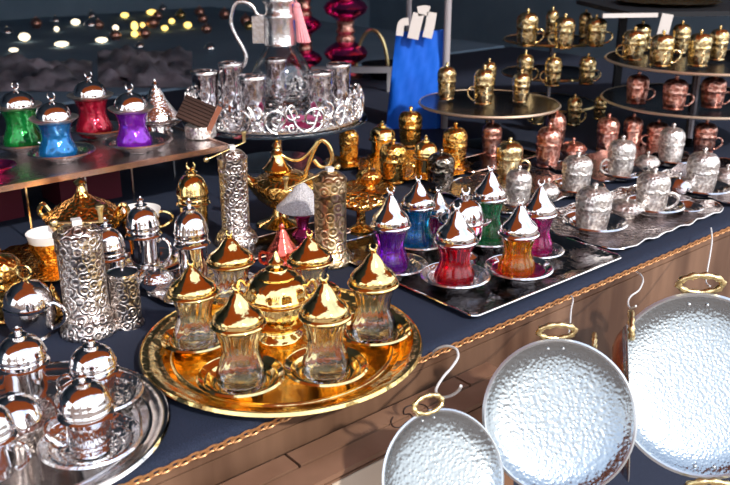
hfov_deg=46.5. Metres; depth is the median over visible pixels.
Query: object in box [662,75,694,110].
cup
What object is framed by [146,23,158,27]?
bowl
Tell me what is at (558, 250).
saucer
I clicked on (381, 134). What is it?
cup
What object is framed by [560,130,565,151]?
cup
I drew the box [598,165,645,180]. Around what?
saucer
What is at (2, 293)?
cup
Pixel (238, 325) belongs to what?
tea glass
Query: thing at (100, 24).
covered dish
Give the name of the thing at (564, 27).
cup
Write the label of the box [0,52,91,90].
plastic film
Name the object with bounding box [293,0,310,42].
tassel
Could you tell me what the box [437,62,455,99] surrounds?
cup
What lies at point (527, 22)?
cup
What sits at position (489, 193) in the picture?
tea glass
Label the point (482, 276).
saucer
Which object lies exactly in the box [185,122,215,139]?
trinket box
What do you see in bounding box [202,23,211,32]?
covered dish
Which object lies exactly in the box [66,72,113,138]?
tea glass
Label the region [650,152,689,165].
saucer
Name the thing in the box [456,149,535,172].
serving tray
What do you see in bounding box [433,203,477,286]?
tea glass
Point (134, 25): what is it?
table lamp
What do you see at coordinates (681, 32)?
cup
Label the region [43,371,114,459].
cup
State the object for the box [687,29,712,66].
cup
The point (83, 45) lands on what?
table
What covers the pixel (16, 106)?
tea glass
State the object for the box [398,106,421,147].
cup
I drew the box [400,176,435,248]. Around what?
tea glass
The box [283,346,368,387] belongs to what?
saucer
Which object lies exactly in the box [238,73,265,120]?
tumbler
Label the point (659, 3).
tray
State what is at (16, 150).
saucer
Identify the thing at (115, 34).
covered dish
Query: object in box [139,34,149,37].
bowl
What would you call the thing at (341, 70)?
tumbler
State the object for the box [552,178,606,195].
saucer
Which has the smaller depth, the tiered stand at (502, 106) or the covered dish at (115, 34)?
the tiered stand at (502, 106)
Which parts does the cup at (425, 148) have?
lid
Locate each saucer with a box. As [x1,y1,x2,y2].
[0,133,40,153]
[0,159,16,173]
[27,142,95,163]
[36,412,142,469]
[54,371,143,410]
[70,121,118,138]
[103,132,172,153]
[125,247,177,272]
[160,326,219,353]
[196,354,285,397]
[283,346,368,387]
[328,281,340,294]
[343,313,411,346]
[396,253,427,277]
[405,234,437,252]
[420,262,490,290]
[474,241,503,249]
[484,254,553,282]
[503,194,532,208]
[539,242,564,259]
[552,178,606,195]
[562,211,628,234]
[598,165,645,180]
[629,195,684,216]
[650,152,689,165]
[687,180,729,196]
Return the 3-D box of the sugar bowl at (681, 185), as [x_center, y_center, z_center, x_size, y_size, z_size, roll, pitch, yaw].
[0.608,-0.112,1.646,0.052,0.050,0.052,8,22,21]
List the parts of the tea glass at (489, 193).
lid, glass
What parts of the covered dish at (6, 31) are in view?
lid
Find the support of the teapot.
on the tablecloth
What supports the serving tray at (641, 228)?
on the tablecloth
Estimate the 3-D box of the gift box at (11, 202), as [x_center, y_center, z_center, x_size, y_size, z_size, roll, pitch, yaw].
[-0.700,-0.082,1.540,0.122,0.075,0.102,-16,26,-37]
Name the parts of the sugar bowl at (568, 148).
lid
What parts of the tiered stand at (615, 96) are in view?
shelf plate, shelf plate, post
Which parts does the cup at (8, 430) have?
lid, handle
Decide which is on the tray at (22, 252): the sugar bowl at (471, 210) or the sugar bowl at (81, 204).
the sugar bowl at (81, 204)
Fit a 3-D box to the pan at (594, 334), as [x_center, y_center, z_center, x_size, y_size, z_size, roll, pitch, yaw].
[0.344,0.219,1.267,0.036,0.181,0.162,5,21,12]
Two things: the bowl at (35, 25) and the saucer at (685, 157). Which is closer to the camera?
the saucer at (685, 157)
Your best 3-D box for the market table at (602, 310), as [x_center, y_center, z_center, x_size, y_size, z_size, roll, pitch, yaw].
[-0.190,0.178,2.102,3.700,0.794,1.791,-16,26,-37]
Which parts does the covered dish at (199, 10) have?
lid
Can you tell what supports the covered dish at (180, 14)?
on the table at (83, 45)
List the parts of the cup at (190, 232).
lid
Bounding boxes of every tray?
[0,242,59,281]
[0,361,170,484]
[138,286,422,417]
[139,267,254,304]
[184,81,363,135]
[245,222,350,259]
[323,156,368,169]
[346,180,394,194]
[347,216,621,316]
[355,150,472,179]
[434,164,573,213]
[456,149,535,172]
[548,142,688,181]
[550,185,723,249]
[617,0,723,6]
[661,157,729,203]
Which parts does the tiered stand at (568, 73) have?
shelf plate, shelf plate, post, shelf plate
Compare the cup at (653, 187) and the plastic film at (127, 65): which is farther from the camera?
the plastic film at (127, 65)
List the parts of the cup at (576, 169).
lid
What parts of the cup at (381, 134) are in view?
lid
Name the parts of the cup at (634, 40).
handle, lid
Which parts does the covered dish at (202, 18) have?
lid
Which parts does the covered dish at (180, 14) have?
lid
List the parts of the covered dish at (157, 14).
lid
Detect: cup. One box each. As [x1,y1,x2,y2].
[0,249,22,324]
[0,291,5,324]
[0,325,49,398]
[0,391,55,450]
[0,404,30,481]
[25,225,57,265]
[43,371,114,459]
[56,337,119,402]
[99,217,127,297]
[100,375,116,402]
[121,203,173,230]
[125,196,171,273]
[173,198,209,276]
[176,162,210,231]
[339,129,358,163]
[369,121,394,157]
[379,138,415,184]
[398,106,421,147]
[413,135,436,178]
[427,148,454,193]
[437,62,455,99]
[442,122,467,169]
[467,64,494,105]
[482,58,496,86]
[482,119,501,156]
[496,137,530,179]
[504,165,531,209]
[512,69,530,102]
[516,8,544,46]
[517,50,538,83]
[526,116,544,124]
[536,122,561,168]
[539,53,561,86]
[546,6,558,38]
[546,110,565,151]
[547,13,575,48]
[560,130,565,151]
[562,151,592,196]
[567,94,585,125]
[575,182,612,234]
[578,9,591,37]
[579,53,600,84]
[584,14,612,46]
[593,96,606,119]
[596,113,619,149]
[599,135,635,180]
[615,26,645,60]
[623,113,642,147]
[626,71,655,104]
[633,20,651,51]
[636,167,679,215]
[641,119,668,145]
[644,36,650,51]
[649,30,681,67]
[658,123,685,166]
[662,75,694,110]
[672,20,690,53]
[686,147,719,197]
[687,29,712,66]
[693,120,722,152]
[700,76,729,108]
[709,25,729,60]
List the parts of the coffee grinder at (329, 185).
knob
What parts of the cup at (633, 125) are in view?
lid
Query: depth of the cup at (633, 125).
2.00 m
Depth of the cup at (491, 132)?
1.93 m
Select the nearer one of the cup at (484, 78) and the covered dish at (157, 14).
the cup at (484, 78)
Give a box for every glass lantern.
[297,0,321,68]
[323,0,367,79]
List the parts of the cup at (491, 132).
lid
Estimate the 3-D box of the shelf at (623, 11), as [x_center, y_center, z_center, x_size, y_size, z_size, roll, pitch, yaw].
[0.865,-0.495,2.321,0.625,0.299,0.378,-2,21,-6]
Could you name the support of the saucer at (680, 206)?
on the serving tray at (641, 228)
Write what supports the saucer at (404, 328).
on the round tray at (174, 373)
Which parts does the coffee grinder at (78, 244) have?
knob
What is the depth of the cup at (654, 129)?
2.01 m
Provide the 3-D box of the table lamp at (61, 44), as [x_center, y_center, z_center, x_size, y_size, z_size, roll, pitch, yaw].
[-1.317,-0.860,3.690,0.059,0.026,0.058,0,21,0]
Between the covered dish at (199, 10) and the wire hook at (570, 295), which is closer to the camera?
the wire hook at (570, 295)
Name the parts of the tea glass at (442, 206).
glass, lid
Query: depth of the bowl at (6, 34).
4.02 m
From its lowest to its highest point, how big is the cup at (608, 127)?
0.088 m
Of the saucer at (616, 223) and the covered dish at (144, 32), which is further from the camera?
the covered dish at (144, 32)
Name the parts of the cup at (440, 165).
lid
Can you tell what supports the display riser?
on the tablecloth
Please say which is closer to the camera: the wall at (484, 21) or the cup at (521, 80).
the cup at (521, 80)
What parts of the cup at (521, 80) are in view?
lid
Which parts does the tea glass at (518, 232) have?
glass, lid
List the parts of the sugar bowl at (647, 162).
lid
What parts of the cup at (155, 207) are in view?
handle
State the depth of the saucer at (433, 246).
1.36 m
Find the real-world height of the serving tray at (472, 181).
0.012 m
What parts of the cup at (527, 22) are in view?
lid, handle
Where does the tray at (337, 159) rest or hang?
on the tablecloth
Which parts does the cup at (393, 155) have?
lid, handle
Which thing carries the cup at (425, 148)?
on the tray at (374, 161)
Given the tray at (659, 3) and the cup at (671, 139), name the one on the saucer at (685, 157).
the cup at (671, 139)
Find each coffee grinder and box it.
[49,204,117,342]
[106,260,144,330]
[203,131,257,246]
[282,163,352,269]
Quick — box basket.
[355,28,392,80]
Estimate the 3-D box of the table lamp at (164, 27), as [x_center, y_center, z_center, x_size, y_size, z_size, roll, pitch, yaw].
[-1.000,-1.069,4.243,0.034,0.029,0.033,0,21,0]
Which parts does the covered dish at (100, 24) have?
lid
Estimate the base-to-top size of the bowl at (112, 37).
0.021 m
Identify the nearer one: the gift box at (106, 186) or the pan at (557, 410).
the pan at (557, 410)
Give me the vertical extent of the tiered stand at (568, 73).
0.197 m
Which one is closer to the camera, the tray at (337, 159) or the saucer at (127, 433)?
the saucer at (127, 433)
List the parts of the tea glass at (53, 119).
lid, glass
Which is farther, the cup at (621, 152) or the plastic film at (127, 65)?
the plastic film at (127, 65)
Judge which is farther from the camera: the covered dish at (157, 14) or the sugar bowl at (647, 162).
the covered dish at (157, 14)
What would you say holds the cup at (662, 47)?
on the tiered stand at (615, 96)
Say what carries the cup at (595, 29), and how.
on the tiered stand at (568, 73)
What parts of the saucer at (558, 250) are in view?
dish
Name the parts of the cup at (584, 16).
lid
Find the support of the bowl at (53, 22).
on the covered dish at (54, 20)
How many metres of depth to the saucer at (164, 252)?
1.33 m
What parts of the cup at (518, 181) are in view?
lid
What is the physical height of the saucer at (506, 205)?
0.014 m
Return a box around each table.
[0,7,503,112]
[135,231,729,484]
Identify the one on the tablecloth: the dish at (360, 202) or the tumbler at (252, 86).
the dish at (360, 202)
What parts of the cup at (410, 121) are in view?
lid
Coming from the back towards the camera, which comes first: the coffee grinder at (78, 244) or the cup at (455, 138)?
the cup at (455, 138)
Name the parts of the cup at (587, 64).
lid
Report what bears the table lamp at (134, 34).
on the table at (83, 45)
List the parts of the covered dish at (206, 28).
lid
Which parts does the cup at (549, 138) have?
lid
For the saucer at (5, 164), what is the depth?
1.45 m
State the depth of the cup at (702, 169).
1.63 m
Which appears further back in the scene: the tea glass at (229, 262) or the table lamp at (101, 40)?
the table lamp at (101, 40)
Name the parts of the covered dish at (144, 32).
lid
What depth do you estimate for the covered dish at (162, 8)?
5.11 m
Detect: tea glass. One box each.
[0,83,41,146]
[28,93,78,157]
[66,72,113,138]
[107,84,153,146]
[166,260,218,350]
[205,231,255,303]
[210,284,266,394]
[286,231,333,292]
[298,274,351,383]
[347,244,398,343]
[370,187,410,273]
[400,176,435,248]
[430,186,448,233]
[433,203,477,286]
[471,165,507,245]
[498,198,539,277]
[524,180,556,256]
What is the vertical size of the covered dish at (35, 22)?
0.059 m
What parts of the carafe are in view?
handle, hinge plate, glass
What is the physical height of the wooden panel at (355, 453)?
0.321 m
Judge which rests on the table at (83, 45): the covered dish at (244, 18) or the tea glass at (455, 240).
the covered dish at (244, 18)
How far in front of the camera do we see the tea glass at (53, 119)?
1.46 m
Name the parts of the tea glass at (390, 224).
lid, glass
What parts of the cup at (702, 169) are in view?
lid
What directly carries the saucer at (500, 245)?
on the serving tray at (579, 258)
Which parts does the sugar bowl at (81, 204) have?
handle, lid, handle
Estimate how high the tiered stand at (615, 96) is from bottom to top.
0.199 m
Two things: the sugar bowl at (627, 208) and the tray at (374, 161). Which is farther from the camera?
the tray at (374, 161)
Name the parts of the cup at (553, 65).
lid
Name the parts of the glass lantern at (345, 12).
glass bulb, glass bulb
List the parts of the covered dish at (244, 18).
lid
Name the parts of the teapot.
lid, handle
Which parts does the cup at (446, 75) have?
lid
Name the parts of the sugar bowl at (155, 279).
lid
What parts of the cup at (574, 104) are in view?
lid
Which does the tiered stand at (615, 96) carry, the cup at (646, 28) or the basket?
the cup at (646, 28)
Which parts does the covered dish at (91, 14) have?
lid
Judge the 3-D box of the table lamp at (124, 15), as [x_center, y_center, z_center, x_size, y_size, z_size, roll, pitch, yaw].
[-1.366,-1.290,4.831,0.044,0.032,0.043,0,21,0]
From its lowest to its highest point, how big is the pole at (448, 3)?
1.400 m
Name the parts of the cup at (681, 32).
lid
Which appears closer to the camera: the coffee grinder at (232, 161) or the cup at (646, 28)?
the coffee grinder at (232, 161)
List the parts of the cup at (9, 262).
lid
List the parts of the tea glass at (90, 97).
lid, glass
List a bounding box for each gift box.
[0,189,24,221]
[41,170,121,204]
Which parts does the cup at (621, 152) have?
handle, lid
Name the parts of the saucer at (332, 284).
dish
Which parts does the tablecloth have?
braid trim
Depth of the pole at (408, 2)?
2.24 m
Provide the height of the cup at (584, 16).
0.078 m
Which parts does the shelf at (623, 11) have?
leg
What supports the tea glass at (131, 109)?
on the saucer at (159, 139)
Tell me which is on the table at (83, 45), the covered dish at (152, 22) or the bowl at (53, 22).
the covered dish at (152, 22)
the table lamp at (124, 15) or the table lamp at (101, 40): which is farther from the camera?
the table lamp at (124, 15)
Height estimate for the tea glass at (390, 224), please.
0.134 m
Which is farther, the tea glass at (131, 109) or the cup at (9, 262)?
the tea glass at (131, 109)
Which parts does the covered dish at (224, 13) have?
lid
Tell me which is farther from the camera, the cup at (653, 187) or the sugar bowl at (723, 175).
the sugar bowl at (723, 175)
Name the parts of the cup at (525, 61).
lid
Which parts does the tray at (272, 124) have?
mirror plate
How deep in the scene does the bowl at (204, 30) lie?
4.17 m
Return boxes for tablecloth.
[0,47,729,484]
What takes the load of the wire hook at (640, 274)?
attached to the tablecloth
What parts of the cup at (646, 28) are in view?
lid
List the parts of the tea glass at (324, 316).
lid, glass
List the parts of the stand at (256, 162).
glass, post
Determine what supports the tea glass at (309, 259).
on the saucer at (332, 284)
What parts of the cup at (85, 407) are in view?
handle, lid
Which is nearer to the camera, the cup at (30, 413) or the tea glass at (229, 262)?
the cup at (30, 413)
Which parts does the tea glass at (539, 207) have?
lid, glass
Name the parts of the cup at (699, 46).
lid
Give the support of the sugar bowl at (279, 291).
on the round tray at (174, 373)
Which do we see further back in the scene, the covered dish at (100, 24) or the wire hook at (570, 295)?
the covered dish at (100, 24)
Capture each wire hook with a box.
[430,345,461,398]
[568,295,573,332]
[627,271,643,308]
[705,227,712,286]
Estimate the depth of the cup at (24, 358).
0.92 m
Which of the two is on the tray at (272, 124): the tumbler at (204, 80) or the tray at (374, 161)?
the tumbler at (204, 80)
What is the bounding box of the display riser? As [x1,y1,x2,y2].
[0,125,228,228]
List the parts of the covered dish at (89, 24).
lid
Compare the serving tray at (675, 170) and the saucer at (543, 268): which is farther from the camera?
the serving tray at (675, 170)
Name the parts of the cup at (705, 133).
lid, handle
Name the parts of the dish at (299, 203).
dish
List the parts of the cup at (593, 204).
lid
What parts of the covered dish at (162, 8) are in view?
lid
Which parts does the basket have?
hoop handle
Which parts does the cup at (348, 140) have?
lid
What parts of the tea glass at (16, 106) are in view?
lid, glass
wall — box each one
[0,0,368,26]
[369,0,729,58]
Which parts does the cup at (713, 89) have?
lid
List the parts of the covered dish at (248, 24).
lid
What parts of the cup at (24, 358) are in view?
lid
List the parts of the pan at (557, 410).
handle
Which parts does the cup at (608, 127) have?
lid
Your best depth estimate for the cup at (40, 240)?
1.31 m
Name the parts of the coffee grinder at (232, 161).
knob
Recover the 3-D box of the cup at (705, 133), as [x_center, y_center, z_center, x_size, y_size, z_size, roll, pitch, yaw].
[0.794,-0.247,1.972,0.060,0.078,0.051,19,27,41]
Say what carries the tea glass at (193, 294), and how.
on the saucer at (166, 340)
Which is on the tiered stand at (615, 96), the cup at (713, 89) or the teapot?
the cup at (713, 89)
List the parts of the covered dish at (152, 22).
lid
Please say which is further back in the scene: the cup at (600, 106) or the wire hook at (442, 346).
the cup at (600, 106)
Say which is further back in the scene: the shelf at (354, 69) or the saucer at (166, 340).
the shelf at (354, 69)
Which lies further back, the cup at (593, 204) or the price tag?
the price tag
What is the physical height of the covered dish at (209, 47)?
0.048 m
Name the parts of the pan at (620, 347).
handle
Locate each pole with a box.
[406,0,411,30]
[441,0,451,128]
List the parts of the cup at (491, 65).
lid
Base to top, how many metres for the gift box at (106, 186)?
0.075 m
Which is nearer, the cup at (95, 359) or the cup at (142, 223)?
the cup at (95, 359)
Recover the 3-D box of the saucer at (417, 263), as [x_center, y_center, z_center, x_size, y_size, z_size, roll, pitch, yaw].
[0.049,0.038,1.295,0.094,0.015,0.094,0,21,0]
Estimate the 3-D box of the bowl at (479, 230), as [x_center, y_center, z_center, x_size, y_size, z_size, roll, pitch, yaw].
[0.156,-0.004,1.345,0.063,0.059,0.063,0,20,0]
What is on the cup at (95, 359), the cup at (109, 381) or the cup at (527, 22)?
the cup at (109, 381)
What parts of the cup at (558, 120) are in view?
lid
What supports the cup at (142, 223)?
on the saucer at (164, 252)
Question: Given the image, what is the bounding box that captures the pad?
[282,114,321,120]
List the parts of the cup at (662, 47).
lid, handle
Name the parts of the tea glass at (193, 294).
lid, glass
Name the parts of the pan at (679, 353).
handle, handle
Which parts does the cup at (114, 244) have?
lid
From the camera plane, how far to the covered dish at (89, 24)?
4.28 m
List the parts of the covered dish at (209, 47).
lid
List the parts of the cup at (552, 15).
lid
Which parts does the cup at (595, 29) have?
lid, handle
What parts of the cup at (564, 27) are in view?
handle, lid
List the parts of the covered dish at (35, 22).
lid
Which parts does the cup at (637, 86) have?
lid, handle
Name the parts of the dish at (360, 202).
dish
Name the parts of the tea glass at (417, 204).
lid, glass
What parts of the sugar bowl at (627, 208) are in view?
lid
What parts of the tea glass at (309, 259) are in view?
lid, glass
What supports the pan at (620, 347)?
hanging from the wire hook at (640, 274)
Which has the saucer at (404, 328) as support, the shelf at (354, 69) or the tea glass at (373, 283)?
the tea glass at (373, 283)
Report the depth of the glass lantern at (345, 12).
2.89 m
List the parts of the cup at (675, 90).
lid, handle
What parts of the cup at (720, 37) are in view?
lid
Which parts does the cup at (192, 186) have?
lid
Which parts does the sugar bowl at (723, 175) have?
lid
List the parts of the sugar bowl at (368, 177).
lid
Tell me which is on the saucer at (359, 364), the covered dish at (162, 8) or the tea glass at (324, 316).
the tea glass at (324, 316)
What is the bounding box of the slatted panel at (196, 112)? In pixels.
[176,94,221,133]
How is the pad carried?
on the tray at (272, 124)
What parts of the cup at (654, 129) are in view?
handle, lid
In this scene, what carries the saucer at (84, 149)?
on the display riser
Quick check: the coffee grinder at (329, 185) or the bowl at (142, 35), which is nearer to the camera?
the coffee grinder at (329, 185)
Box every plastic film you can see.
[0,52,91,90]
[98,45,191,86]
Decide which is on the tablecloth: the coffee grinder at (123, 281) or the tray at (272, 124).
the coffee grinder at (123, 281)
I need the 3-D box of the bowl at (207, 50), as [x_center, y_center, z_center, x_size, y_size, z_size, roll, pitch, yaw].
[-0.645,-0.797,3.533,0.046,0.019,0.046,0,20,0]
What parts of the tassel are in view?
cord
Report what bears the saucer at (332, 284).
on the round tray at (174, 373)
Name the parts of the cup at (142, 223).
lid, handle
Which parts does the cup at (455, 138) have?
lid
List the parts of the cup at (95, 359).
handle, lid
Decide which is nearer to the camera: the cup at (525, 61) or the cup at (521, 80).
the cup at (521, 80)
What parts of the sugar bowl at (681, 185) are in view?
lid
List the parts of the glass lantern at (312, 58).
glass bulb, glass bulb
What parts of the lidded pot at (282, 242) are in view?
handle, pot, lid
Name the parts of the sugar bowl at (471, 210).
lid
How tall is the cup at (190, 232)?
0.134 m
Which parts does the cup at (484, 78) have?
handle, lid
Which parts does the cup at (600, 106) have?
lid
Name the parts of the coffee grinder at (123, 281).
lid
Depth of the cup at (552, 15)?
2.40 m
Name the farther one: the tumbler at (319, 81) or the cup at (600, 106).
the cup at (600, 106)
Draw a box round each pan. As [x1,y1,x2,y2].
[382,392,503,484]
[482,321,637,484]
[590,332,597,349]
[611,272,729,484]
[612,309,635,481]
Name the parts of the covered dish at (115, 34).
lid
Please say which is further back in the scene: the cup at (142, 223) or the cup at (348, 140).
the cup at (348, 140)
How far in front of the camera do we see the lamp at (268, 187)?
1.47 m
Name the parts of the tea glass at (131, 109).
lid, glass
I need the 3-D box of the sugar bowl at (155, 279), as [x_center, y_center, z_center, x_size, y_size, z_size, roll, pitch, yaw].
[-0.298,0.051,1.210,0.050,0.049,0.050,8,22,21]
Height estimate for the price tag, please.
0.054 m
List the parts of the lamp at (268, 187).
spout, lid, lamp shade, handle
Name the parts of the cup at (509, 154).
lid, handle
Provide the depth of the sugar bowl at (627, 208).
1.52 m
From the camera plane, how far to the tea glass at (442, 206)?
1.41 m
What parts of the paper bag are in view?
handle, handle, handle, handle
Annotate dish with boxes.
[1,25,12,36]
[30,16,41,27]
[50,15,60,24]
[84,17,96,29]
[86,10,96,19]
[95,19,103,28]
[110,28,120,39]
[135,41,143,49]
[139,26,149,37]
[146,15,158,27]
[153,10,162,19]
[158,3,167,12]
[176,9,185,18]
[195,6,204,15]
[198,13,207,22]
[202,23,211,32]
[204,41,214,52]
[219,7,229,18]
[240,13,250,24]
[244,19,251,29]
[276,183,313,237]
[346,192,385,235]
[667,200,703,213]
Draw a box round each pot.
[4,305,56,341]
[258,222,296,267]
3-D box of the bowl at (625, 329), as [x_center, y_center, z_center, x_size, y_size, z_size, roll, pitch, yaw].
[0.320,0.199,1.062,0.015,0.192,0.192,0,20,16]
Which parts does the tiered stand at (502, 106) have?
post, shelf plate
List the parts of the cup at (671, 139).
lid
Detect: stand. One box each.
[182,111,366,175]
[418,89,560,149]
[501,33,598,112]
[600,49,729,146]
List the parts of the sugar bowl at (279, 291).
handle, lid, handle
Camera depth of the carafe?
1.85 m
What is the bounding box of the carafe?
[228,0,310,109]
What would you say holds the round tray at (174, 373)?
on the tablecloth
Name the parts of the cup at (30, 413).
lid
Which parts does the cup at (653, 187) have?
lid, handle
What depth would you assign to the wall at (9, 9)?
5.42 m
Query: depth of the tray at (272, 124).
1.71 m
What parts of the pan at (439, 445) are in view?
handle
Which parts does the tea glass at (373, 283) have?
lid, glass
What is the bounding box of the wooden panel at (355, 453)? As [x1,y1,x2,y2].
[219,362,513,484]
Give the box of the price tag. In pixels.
[657,13,673,33]
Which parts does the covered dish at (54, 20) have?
lid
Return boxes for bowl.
[2,32,12,36]
[31,23,41,27]
[36,177,130,231]
[50,21,60,24]
[84,25,96,29]
[110,36,120,39]
[138,262,173,296]
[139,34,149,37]
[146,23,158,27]
[146,79,182,134]
[158,9,167,12]
[176,15,185,18]
[198,19,207,22]
[202,29,211,32]
[204,49,214,52]
[219,15,228,18]
[236,249,317,346]
[355,163,382,190]
[438,187,491,260]
[470,227,483,260]
[543,178,559,201]
[548,195,557,201]
[560,137,586,156]
[611,196,644,219]
[622,325,627,480]
[634,151,659,170]
[670,172,692,197]
[717,164,729,184]
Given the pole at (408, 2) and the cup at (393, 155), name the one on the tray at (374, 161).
the cup at (393, 155)
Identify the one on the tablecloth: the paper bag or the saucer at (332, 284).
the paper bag
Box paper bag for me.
[386,5,443,128]
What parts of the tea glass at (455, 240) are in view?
glass, lid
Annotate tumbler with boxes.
[190,68,218,107]
[218,61,242,111]
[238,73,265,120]
[306,69,332,114]
[326,62,350,109]
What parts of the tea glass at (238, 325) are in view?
lid, glass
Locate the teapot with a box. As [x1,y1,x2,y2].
[1,264,66,341]
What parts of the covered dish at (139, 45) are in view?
lid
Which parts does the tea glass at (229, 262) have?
lid, glass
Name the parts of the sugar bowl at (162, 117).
lid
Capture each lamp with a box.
[9,48,17,51]
[18,33,29,41]
[54,41,68,47]
[71,19,79,25]
[96,37,107,43]
[121,13,128,18]
[131,21,137,30]
[131,31,137,37]
[147,10,155,15]
[161,25,167,31]
[184,22,191,28]
[247,138,333,230]
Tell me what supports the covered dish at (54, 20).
on the table at (83, 45)
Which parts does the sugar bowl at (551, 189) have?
lid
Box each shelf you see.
[0,127,221,184]
[311,66,391,91]
[576,0,729,106]

